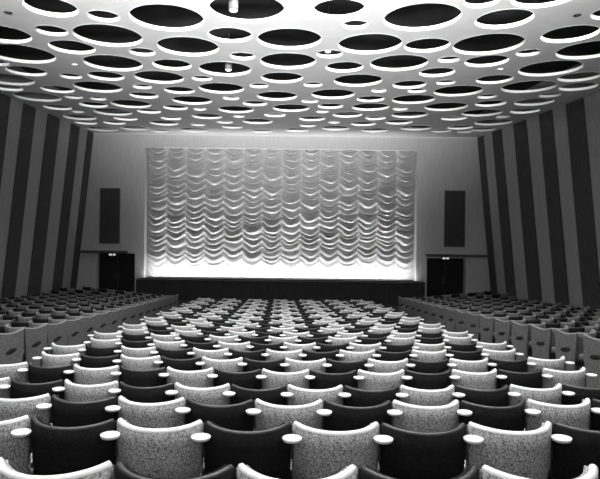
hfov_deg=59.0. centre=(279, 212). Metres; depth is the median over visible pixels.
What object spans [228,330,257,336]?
seat
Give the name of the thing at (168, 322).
seat
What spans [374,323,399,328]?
seat
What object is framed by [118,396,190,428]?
seat
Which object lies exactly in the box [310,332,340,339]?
seat
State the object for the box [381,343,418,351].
seat
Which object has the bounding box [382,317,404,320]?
seat
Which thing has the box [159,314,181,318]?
seat
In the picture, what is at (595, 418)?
seat
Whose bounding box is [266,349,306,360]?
seat
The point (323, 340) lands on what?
seat
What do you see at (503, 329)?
seat
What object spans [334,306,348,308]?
seat
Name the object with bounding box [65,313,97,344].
seat
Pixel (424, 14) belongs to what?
ceiling
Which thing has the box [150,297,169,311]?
seat
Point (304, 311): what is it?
seat
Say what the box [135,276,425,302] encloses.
stage
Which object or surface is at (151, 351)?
seat
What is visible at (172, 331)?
seat
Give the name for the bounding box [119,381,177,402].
seat
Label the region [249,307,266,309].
seat
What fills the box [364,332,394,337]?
seat
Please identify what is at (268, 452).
seat
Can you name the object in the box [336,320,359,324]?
seat
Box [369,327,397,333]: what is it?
seat
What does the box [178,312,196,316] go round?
seat
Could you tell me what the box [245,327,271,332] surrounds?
seat
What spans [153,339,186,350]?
seat
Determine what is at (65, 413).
seat
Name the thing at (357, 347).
seat
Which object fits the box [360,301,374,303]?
seat
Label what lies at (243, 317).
seat
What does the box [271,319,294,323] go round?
seat
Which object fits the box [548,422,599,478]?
seat
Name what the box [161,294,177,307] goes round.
seat
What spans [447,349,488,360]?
seat
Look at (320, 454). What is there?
seat
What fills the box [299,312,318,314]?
seat
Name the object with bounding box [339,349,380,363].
seat
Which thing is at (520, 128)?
trim
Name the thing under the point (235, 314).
seat
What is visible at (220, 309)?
seat
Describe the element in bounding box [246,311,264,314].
seat
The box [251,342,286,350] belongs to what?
seat
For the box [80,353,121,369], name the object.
seat
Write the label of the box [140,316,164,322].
seat
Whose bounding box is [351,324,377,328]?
seat
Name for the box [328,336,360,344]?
seat
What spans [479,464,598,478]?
seat
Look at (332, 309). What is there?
seat
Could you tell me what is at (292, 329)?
seat
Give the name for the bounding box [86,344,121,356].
seat
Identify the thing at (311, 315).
seat
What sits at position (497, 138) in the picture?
trim
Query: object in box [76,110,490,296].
wall
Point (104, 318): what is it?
seat
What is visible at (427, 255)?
trim
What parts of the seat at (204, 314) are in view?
backrest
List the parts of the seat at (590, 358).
seat, oval plate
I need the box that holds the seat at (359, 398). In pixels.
[343,385,407,408]
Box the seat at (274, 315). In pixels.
[272,314,292,317]
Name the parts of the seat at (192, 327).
backrest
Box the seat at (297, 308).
[297,308,313,309]
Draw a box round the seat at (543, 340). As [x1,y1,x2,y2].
[529,324,568,358]
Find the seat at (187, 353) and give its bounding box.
[157,347,194,358]
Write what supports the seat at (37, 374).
on the floor
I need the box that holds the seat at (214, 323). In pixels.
[213,322,237,326]
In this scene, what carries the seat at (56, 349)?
on the floor
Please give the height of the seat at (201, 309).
0.885 m
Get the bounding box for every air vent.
[99,188,119,243]
[444,190,465,246]
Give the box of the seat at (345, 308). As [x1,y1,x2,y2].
[345,308,361,309]
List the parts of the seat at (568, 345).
oval plate, panel, backrest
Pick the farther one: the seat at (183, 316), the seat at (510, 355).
the seat at (183, 316)
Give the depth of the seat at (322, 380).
5.97 m
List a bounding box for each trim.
[0,93,10,188]
[1,103,35,298]
[27,114,59,295]
[52,123,79,290]
[70,131,93,288]
[80,250,127,252]
[93,133,477,138]
[425,254,489,256]
[477,136,497,293]
[492,129,515,296]
[513,119,541,301]
[539,110,568,305]
[565,98,599,309]
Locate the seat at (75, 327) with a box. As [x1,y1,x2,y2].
[48,316,83,345]
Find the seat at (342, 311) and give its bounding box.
[340,310,358,313]
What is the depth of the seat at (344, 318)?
14.37 m
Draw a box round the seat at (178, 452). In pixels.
[117,418,210,478]
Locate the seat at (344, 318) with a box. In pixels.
[342,317,364,320]
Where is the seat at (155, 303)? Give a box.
[138,299,158,317]
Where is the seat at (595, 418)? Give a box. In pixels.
[589,399,599,430]
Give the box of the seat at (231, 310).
[222,308,239,311]
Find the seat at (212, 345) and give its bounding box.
[185,340,219,350]
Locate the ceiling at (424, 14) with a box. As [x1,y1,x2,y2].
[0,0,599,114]
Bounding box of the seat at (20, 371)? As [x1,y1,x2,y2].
[0,362,28,382]
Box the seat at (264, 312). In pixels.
[263,311,282,314]
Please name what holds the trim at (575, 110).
attached to the wall at (591, 102)
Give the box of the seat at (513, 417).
[459,400,540,432]
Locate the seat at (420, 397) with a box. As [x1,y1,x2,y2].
[399,385,464,405]
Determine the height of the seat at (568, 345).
0.932 m
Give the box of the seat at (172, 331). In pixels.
[148,328,175,334]
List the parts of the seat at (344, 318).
backrest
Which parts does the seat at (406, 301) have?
panel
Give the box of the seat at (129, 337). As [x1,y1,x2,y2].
[122,332,151,340]
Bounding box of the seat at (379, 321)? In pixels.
[378,320,402,324]
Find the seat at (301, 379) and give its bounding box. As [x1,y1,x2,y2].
[262,368,314,389]
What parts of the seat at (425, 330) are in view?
backrest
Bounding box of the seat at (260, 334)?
[255,331,285,337]
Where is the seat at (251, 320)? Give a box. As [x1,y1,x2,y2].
[249,319,272,323]
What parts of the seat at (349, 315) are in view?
backrest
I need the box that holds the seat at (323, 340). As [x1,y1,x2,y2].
[298,336,330,344]
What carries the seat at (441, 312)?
on the floor
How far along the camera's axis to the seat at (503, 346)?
8.96 m
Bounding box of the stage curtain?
[147,148,414,279]
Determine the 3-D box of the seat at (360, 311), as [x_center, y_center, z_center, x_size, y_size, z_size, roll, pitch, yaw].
[2.813,3.607,17.528,0.611,0.885,0.690,1,0,-5]
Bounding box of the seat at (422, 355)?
[411,349,453,361]
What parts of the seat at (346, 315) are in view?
backrest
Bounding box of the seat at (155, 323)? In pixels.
[141,320,167,325]
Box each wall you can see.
[0,60,95,298]
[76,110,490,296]
[476,53,599,307]
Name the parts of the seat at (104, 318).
backrest, panel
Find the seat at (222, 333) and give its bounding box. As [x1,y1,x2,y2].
[201,330,230,336]
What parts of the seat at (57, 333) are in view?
backrest, panel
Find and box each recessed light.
[225,34,231,70]
[229,0,237,12]
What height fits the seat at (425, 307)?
0.932 m
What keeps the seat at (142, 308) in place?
on the floor
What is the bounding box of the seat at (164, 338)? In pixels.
[150,333,180,341]
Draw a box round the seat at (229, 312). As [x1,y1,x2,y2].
[228,311,246,313]
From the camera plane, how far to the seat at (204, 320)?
13.45 m
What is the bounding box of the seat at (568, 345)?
[551,328,595,370]
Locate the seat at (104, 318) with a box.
[80,310,110,332]
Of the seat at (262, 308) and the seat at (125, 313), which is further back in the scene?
the seat at (262, 308)
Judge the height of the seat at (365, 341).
0.885 m
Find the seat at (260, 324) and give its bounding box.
[259,323,284,327]
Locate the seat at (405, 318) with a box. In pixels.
[401,316,423,321]
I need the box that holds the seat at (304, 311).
[290,309,307,312]
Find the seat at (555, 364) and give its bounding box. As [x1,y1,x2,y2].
[527,356,574,372]
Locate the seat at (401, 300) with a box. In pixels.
[398,296,414,311]
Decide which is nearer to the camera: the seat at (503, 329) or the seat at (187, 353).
the seat at (187, 353)
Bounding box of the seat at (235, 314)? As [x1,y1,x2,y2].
[234,313,254,316]
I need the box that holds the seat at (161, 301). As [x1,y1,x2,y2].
[144,298,164,317]
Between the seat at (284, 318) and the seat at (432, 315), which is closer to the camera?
the seat at (284, 318)
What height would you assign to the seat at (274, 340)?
0.890 m
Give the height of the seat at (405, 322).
0.890 m
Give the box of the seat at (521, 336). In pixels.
[509,320,545,360]
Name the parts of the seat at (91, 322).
backrest, panel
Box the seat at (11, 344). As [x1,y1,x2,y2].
[0,328,23,364]
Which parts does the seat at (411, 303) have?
panel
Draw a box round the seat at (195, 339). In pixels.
[180,334,210,342]
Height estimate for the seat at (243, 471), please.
0.890 m
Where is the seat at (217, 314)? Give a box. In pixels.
[215,313,234,316]
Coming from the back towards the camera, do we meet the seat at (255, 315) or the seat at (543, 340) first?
the seat at (255, 315)
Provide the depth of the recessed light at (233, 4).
11.06 m
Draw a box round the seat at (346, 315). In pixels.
[329,314,349,317]
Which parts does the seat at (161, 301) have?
panel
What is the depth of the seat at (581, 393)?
5.20 m
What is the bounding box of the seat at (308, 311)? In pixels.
[307,309,325,312]
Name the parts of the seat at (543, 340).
oval plate, panel, backrest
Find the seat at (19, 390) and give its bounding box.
[11,377,64,399]
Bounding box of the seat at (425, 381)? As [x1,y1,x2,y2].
[405,369,459,389]
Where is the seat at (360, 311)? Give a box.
[357,310,375,312]
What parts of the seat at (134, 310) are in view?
panel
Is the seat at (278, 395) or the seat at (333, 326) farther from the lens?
the seat at (333, 326)
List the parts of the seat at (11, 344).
oval plate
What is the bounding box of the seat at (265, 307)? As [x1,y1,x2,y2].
[265,307,282,309]
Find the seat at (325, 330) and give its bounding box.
[320,327,347,332]
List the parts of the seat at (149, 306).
panel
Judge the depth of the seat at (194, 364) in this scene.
6.91 m
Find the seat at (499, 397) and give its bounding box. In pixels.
[455,385,520,406]
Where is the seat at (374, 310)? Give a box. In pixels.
[373,309,391,312]
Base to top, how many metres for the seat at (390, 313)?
0.890 m
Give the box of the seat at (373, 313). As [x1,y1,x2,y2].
[370,312,389,314]
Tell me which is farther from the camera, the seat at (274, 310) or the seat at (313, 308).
the seat at (313, 308)
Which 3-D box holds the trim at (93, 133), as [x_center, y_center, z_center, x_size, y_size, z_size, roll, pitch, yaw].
[0.301,-4.079,27.970,20.300,0.065,0.060,1,0,0]
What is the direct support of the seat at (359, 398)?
on the floor
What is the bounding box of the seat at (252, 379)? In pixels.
[214,368,266,390]
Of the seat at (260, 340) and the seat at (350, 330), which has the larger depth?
the seat at (350, 330)
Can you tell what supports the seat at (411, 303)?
on the floor
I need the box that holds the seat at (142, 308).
[123,302,145,323]
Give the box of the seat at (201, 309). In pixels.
[189,307,205,310]
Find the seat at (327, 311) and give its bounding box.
[323,310,341,312]
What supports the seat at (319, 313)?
on the floor
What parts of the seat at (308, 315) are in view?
backrest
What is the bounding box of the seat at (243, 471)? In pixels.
[236,463,357,478]
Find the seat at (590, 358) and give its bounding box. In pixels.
[579,334,599,387]
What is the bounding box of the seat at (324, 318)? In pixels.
[322,317,344,320]
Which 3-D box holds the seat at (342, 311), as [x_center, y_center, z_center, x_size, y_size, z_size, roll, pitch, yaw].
[2.266,3.598,17.480,0.611,0.890,0.690,1,0,-4]
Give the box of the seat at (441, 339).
[415,336,448,343]
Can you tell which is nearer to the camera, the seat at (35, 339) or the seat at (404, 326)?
the seat at (35, 339)
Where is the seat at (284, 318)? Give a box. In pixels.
[282,316,303,320]
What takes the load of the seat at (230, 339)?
on the floor
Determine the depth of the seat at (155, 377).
5.99 m
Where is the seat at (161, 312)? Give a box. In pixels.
[157,311,178,315]
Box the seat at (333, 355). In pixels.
[302,350,343,360]
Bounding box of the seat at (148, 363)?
[120,354,162,369]
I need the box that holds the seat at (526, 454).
[464,421,571,478]
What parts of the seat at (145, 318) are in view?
backrest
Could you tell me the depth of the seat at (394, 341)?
9.75 m
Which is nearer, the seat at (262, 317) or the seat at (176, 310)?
the seat at (262, 317)
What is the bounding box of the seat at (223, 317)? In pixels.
[221,316,242,319]
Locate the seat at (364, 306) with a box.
[364,306,380,308]
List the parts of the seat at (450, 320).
panel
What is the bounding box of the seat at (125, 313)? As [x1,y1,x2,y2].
[104,306,130,330]
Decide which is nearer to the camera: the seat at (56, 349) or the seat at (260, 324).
the seat at (56, 349)
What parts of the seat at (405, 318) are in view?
backrest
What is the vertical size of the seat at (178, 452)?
0.890 m
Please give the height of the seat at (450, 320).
0.932 m
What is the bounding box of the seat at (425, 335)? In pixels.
[417,331,447,337]
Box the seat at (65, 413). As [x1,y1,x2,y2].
[51,394,120,428]
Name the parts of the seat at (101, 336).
backrest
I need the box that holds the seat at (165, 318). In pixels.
[164,317,186,321]
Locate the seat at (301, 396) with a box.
[287,384,350,405]
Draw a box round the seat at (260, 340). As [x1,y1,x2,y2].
[238,335,270,343]
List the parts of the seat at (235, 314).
backrest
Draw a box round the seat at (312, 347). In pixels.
[283,342,319,351]
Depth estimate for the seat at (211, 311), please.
16.20 m
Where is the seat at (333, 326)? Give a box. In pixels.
[328,323,353,328]
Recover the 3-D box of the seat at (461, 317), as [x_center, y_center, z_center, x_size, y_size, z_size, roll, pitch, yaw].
[5.517,3.284,15.499,0.663,0.932,0.690,1,0,-30]
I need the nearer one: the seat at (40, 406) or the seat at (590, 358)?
the seat at (40, 406)
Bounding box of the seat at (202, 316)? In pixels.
[201,315,222,319]
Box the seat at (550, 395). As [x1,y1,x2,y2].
[509,383,574,407]
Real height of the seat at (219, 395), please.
0.890 m
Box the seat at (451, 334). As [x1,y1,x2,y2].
[443,331,473,336]
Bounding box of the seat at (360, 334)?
[337,331,367,337]
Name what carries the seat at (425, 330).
on the floor
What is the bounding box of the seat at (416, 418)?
[392,399,471,431]
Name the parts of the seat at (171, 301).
panel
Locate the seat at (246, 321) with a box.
[228,319,250,323]
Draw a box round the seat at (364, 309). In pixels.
[361,308,378,310]
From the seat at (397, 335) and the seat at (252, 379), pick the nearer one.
the seat at (252, 379)
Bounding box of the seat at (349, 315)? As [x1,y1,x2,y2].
[348,314,368,317]
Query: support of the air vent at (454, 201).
in the wall at (120, 161)
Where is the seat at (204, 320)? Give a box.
[185,317,207,322]
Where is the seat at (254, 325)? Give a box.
[236,322,260,327]
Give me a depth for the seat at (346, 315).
15.28 m
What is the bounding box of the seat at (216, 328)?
[195,325,221,331]
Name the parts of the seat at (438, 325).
backrest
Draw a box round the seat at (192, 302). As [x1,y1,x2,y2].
[189,300,204,303]
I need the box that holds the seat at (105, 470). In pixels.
[0,457,113,478]
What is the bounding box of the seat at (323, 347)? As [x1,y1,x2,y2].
[316,343,353,351]
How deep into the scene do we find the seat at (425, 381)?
6.01 m
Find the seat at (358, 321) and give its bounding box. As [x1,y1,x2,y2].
[357,320,380,324]
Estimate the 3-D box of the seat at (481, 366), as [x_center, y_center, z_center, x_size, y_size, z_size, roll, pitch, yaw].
[2.554,2.391,7.306,0.611,0.890,0.690,1,0,-5]
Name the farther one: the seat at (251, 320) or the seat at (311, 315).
the seat at (311, 315)
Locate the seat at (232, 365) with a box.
[202,356,246,371]
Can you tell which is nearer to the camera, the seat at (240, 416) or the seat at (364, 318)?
the seat at (240, 416)
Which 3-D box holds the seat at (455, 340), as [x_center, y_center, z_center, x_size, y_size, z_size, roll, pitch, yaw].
[3.370,2.753,10.169,0.611,0.890,0.690,1,0,-6]
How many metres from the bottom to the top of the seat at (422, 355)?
0.890 m
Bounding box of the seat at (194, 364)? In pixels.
[161,356,204,372]
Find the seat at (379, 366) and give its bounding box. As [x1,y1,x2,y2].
[368,358,414,375]
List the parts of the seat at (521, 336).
panel, backrest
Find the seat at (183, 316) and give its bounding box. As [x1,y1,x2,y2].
[182,315,201,318]
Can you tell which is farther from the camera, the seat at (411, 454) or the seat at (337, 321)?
the seat at (337, 321)
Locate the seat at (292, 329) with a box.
[270,327,297,332]
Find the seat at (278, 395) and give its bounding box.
[231,384,292,405]
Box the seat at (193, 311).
[192,310,210,313]
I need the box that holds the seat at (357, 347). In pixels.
[349,342,386,351]
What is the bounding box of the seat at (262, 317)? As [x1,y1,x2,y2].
[261,316,283,320]
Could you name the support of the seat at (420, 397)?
on the floor
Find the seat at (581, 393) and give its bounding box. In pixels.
[562,384,599,404]
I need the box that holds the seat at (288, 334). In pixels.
[283,331,312,337]
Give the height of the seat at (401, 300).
0.932 m
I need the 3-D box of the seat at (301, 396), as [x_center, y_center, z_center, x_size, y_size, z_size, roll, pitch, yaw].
[0.371,2.116,5.343,0.611,0.890,0.690,1,0,-1]
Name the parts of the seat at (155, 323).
backrest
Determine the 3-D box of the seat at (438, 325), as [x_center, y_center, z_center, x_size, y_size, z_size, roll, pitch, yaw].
[3.639,3.098,12.983,0.611,0.890,0.690,1,0,-7]
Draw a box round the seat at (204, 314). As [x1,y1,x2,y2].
[197,312,216,315]
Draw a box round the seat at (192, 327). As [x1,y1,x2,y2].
[171,324,196,330]
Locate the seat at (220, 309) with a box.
[205,308,222,310]
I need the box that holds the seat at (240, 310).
[239,309,256,312]
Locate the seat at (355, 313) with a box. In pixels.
[353,312,372,314]
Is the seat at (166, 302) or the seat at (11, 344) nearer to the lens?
the seat at (11, 344)
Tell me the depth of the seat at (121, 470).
2.33 m
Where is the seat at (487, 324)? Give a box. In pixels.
[478,314,508,343]
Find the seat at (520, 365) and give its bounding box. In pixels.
[488,357,535,372]
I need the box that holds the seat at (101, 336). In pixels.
[88,331,122,339]
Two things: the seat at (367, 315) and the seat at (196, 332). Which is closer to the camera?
the seat at (196, 332)
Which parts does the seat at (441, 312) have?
panel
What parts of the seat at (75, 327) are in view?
backrest, panel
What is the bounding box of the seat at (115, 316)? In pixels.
[93,308,120,332]
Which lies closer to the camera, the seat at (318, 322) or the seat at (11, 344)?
the seat at (11, 344)
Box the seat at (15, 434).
[0,415,33,474]
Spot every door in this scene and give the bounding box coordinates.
[99,253,134,292]
[427,258,462,296]
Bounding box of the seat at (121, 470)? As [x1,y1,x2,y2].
[114,462,235,478]
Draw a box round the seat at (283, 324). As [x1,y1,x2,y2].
[282,323,307,328]
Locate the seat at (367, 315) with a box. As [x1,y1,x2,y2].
[366,314,387,317]
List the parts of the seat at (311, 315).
backrest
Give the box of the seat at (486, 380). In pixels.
[451,369,506,391]
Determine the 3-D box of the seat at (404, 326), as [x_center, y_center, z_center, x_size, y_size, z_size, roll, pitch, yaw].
[3.092,3.094,12.921,0.611,0.885,0.690,1,0,-6]
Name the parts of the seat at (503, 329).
panel, backrest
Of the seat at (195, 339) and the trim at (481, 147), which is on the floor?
the seat at (195, 339)
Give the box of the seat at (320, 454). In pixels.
[292,421,392,478]
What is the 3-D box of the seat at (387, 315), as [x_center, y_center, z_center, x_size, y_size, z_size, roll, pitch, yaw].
[3.362,3.408,15.731,0.611,0.890,0.690,1,0,-6]
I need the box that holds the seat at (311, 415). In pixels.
[254,398,331,430]
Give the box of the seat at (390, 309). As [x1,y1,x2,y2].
[377,307,394,310]
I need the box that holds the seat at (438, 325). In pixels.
[419,323,444,327]
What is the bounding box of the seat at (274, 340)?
[268,335,300,343]
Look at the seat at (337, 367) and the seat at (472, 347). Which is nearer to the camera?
the seat at (337, 367)
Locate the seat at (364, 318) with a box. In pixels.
[362,317,384,320]
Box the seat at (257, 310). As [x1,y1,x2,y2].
[256,309,273,312]
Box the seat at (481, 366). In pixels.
[449,357,496,372]
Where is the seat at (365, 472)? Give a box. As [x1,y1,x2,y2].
[358,466,478,478]
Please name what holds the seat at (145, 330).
on the floor
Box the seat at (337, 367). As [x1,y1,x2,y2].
[326,359,373,373]
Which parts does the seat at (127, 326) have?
backrest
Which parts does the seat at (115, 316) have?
backrest, panel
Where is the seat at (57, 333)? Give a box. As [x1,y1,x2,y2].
[28,319,67,354]
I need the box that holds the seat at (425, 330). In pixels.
[418,326,445,332]
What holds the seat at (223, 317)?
on the floor
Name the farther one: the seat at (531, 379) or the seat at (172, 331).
the seat at (172, 331)
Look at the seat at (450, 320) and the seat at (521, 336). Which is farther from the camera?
the seat at (450, 320)
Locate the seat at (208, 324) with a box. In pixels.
[190,321,213,326]
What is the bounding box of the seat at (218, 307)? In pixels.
[217,306,233,308]
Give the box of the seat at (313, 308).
[313,308,330,310]
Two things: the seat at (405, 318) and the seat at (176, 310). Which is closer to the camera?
the seat at (405, 318)
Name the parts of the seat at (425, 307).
panel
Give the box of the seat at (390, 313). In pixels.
[387,312,407,315]
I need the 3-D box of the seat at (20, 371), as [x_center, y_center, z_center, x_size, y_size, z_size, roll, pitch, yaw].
[-3.216,2.192,6.438,0.672,0.890,0.690,1,0,6]
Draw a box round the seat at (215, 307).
[201,306,217,308]
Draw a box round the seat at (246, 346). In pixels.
[218,341,253,350]
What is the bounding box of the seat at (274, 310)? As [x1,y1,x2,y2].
[273,309,290,312]
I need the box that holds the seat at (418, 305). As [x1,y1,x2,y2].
[415,300,433,321]
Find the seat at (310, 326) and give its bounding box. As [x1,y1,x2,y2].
[305,323,330,328]
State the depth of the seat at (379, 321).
13.51 m
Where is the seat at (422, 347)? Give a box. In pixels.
[414,342,450,351]
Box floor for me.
[22,300,583,474]
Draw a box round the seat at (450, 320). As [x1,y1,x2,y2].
[445,307,469,331]
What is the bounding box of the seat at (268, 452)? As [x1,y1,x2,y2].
[204,421,301,478]
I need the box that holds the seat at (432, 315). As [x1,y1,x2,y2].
[428,303,449,323]
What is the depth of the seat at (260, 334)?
10.61 m
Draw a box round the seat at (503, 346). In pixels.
[476,341,513,353]
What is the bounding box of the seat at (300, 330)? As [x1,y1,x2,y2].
[295,327,322,332]
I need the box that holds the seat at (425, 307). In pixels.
[421,302,441,323]
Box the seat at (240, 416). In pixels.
[186,398,260,430]
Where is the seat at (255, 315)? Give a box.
[253,314,273,317]
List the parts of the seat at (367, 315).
backrest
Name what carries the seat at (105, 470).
on the floor
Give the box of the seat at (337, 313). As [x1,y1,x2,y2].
[335,312,354,314]
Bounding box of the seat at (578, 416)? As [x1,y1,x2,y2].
[524,398,599,430]
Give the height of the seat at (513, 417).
0.885 m
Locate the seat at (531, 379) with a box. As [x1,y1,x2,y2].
[497,368,552,388]
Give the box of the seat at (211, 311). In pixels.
[210,310,228,313]
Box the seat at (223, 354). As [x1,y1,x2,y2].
[193,347,231,359]
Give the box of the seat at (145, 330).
[117,327,148,334]
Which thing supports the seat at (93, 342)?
on the floor
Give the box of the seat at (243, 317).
[241,316,262,320]
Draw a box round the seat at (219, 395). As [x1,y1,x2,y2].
[174,382,234,404]
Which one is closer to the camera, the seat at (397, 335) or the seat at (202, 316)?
the seat at (397, 335)
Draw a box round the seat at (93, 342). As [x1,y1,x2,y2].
[83,337,121,347]
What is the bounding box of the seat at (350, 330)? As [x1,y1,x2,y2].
[345,327,372,332]
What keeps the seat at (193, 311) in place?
on the floor
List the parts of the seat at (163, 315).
backrest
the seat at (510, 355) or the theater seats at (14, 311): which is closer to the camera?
the seat at (510, 355)
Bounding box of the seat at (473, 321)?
[466,312,493,343]
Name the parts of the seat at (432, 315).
panel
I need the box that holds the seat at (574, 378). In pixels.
[541,367,596,388]
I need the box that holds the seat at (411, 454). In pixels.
[378,422,483,478]
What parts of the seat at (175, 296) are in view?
panel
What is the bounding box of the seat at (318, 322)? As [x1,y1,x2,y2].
[314,320,338,324]
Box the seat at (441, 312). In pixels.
[436,305,459,331]
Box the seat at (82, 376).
[74,364,120,384]
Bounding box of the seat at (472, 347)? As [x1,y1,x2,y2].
[445,342,482,351]
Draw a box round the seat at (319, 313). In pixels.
[317,312,336,314]
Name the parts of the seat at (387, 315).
backrest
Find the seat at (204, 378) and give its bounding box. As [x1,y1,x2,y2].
[167,366,217,387]
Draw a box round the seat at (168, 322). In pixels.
[167,321,190,325]
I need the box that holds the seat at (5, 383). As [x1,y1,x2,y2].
[0,377,10,398]
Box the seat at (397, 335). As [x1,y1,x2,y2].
[390,331,421,337]
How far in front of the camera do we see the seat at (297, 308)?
18.02 m
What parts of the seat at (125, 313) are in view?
panel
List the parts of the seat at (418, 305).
panel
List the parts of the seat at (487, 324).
panel, backrest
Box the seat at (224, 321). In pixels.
[207,318,228,323]
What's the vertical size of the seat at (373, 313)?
0.885 m
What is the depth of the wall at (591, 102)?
21.73 m
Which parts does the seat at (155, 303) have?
panel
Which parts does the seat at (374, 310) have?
backrest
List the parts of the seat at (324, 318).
backrest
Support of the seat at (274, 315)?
on the floor
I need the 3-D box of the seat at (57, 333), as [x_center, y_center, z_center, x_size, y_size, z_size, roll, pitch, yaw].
[-4.748,2.652,10.857,0.642,0.932,0.702,1,0,30]
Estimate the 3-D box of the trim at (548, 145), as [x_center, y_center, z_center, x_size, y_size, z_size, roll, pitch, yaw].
[10.841,0.386,20.850,0.910,8.700,1.000,1,0,0]
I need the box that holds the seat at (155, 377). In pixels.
[120,366,168,386]
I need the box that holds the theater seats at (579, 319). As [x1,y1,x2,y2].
[415,291,599,338]
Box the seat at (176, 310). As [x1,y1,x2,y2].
[172,309,192,312]
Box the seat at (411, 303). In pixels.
[409,299,427,317]
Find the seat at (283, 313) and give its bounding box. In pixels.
[281,312,300,314]
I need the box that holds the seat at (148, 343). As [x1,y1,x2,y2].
[121,339,154,347]
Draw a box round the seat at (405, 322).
[399,319,423,324]
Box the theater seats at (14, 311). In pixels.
[0,286,160,332]
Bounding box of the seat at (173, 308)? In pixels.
[170,307,188,310]
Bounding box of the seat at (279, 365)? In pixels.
[243,358,288,372]
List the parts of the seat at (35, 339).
backrest, panel, oval plate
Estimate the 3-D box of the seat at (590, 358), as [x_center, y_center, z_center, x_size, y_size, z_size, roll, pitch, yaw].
[5.527,2.519,9.011,0.663,0.932,0.690,1,0,-30]
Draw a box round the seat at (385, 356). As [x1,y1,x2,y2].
[375,350,417,360]
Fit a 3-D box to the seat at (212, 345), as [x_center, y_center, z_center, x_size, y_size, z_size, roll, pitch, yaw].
[-1.276,2.588,9.074,0.611,0.885,0.690,1,0,2]
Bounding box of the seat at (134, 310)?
[114,304,138,324]
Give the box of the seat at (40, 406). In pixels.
[0,393,51,425]
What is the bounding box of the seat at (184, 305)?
[180,303,196,307]
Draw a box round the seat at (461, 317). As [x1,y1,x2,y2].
[455,309,480,331]
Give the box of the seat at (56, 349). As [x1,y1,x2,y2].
[43,343,85,357]
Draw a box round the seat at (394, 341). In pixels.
[386,336,420,346]
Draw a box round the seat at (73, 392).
[64,379,120,401]
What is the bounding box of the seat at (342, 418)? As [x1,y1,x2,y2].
[323,400,402,432]
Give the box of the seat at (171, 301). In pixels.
[156,295,173,311]
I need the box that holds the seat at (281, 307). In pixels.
[281,307,298,309]
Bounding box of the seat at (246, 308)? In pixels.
[233,307,249,309]
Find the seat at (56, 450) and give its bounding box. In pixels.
[31,416,120,474]
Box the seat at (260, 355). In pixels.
[229,348,268,360]
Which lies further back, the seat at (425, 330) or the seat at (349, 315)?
the seat at (349, 315)
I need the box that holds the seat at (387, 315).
[385,314,405,317]
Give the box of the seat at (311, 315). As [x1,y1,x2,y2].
[310,314,330,317]
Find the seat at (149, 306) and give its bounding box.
[131,301,152,317]
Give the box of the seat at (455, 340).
[444,335,477,343]
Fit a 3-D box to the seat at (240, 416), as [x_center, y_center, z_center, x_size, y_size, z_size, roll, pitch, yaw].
[-0.447,1.927,4.416,0.611,0.885,0.690,1,0,1]
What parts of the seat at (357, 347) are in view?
backrest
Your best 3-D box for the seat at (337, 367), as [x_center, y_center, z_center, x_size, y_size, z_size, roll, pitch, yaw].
[0.914,2.373,7.209,0.611,0.885,0.690,1,0,-2]
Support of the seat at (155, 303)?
on the floor
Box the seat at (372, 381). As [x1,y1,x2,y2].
[357,369,412,390]
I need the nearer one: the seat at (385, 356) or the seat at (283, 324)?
the seat at (385, 356)
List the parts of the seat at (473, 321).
panel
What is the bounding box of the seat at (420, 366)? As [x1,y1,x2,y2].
[408,358,455,373]
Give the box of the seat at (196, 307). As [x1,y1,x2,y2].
[183,305,200,308]
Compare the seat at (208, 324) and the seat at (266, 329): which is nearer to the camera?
the seat at (266, 329)
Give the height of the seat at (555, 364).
0.890 m
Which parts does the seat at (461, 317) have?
panel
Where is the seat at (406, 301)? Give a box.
[403,298,420,316]
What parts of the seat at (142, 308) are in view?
panel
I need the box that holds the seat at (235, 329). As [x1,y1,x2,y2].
[220,326,246,331]
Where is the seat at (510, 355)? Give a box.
[482,348,523,361]
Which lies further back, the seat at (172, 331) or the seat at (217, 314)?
the seat at (217, 314)
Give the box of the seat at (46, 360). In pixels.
[32,351,80,369]
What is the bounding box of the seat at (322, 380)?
[310,369,363,389]
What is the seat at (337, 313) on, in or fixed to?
on the floor
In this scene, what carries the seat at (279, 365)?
on the floor
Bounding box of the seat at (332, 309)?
[329,308,344,310]
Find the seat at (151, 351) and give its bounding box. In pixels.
[121,345,157,357]
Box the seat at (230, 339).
[209,334,240,342]
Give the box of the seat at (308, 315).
[291,314,311,317]
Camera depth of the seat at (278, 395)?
5.04 m
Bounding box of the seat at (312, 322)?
[293,320,316,324]
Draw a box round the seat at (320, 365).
[285,358,331,374]
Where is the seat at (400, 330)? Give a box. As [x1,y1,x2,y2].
[394,327,421,332]
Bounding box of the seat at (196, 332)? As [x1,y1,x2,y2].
[175,329,202,337]
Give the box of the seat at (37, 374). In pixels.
[28,362,73,382]
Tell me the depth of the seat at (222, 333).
10.63 m
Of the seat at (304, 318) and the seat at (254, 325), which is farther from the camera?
the seat at (304, 318)
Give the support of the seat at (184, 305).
on the floor
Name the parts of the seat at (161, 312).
backrest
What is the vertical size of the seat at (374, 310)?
0.890 m
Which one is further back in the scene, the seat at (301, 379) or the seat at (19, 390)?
the seat at (301, 379)
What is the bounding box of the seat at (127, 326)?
[118,323,146,328]
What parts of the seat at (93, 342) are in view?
backrest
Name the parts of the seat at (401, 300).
panel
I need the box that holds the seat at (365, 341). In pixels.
[357,336,390,344]
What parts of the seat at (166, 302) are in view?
panel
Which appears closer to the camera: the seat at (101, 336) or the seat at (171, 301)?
the seat at (101, 336)
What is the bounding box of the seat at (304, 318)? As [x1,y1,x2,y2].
[302,317,323,320]
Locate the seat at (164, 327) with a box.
[146,324,171,329]
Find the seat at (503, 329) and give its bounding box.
[493,317,525,350]
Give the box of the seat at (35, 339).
[5,323,47,366]
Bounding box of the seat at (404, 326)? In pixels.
[397,323,422,328]
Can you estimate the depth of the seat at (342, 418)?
4.11 m

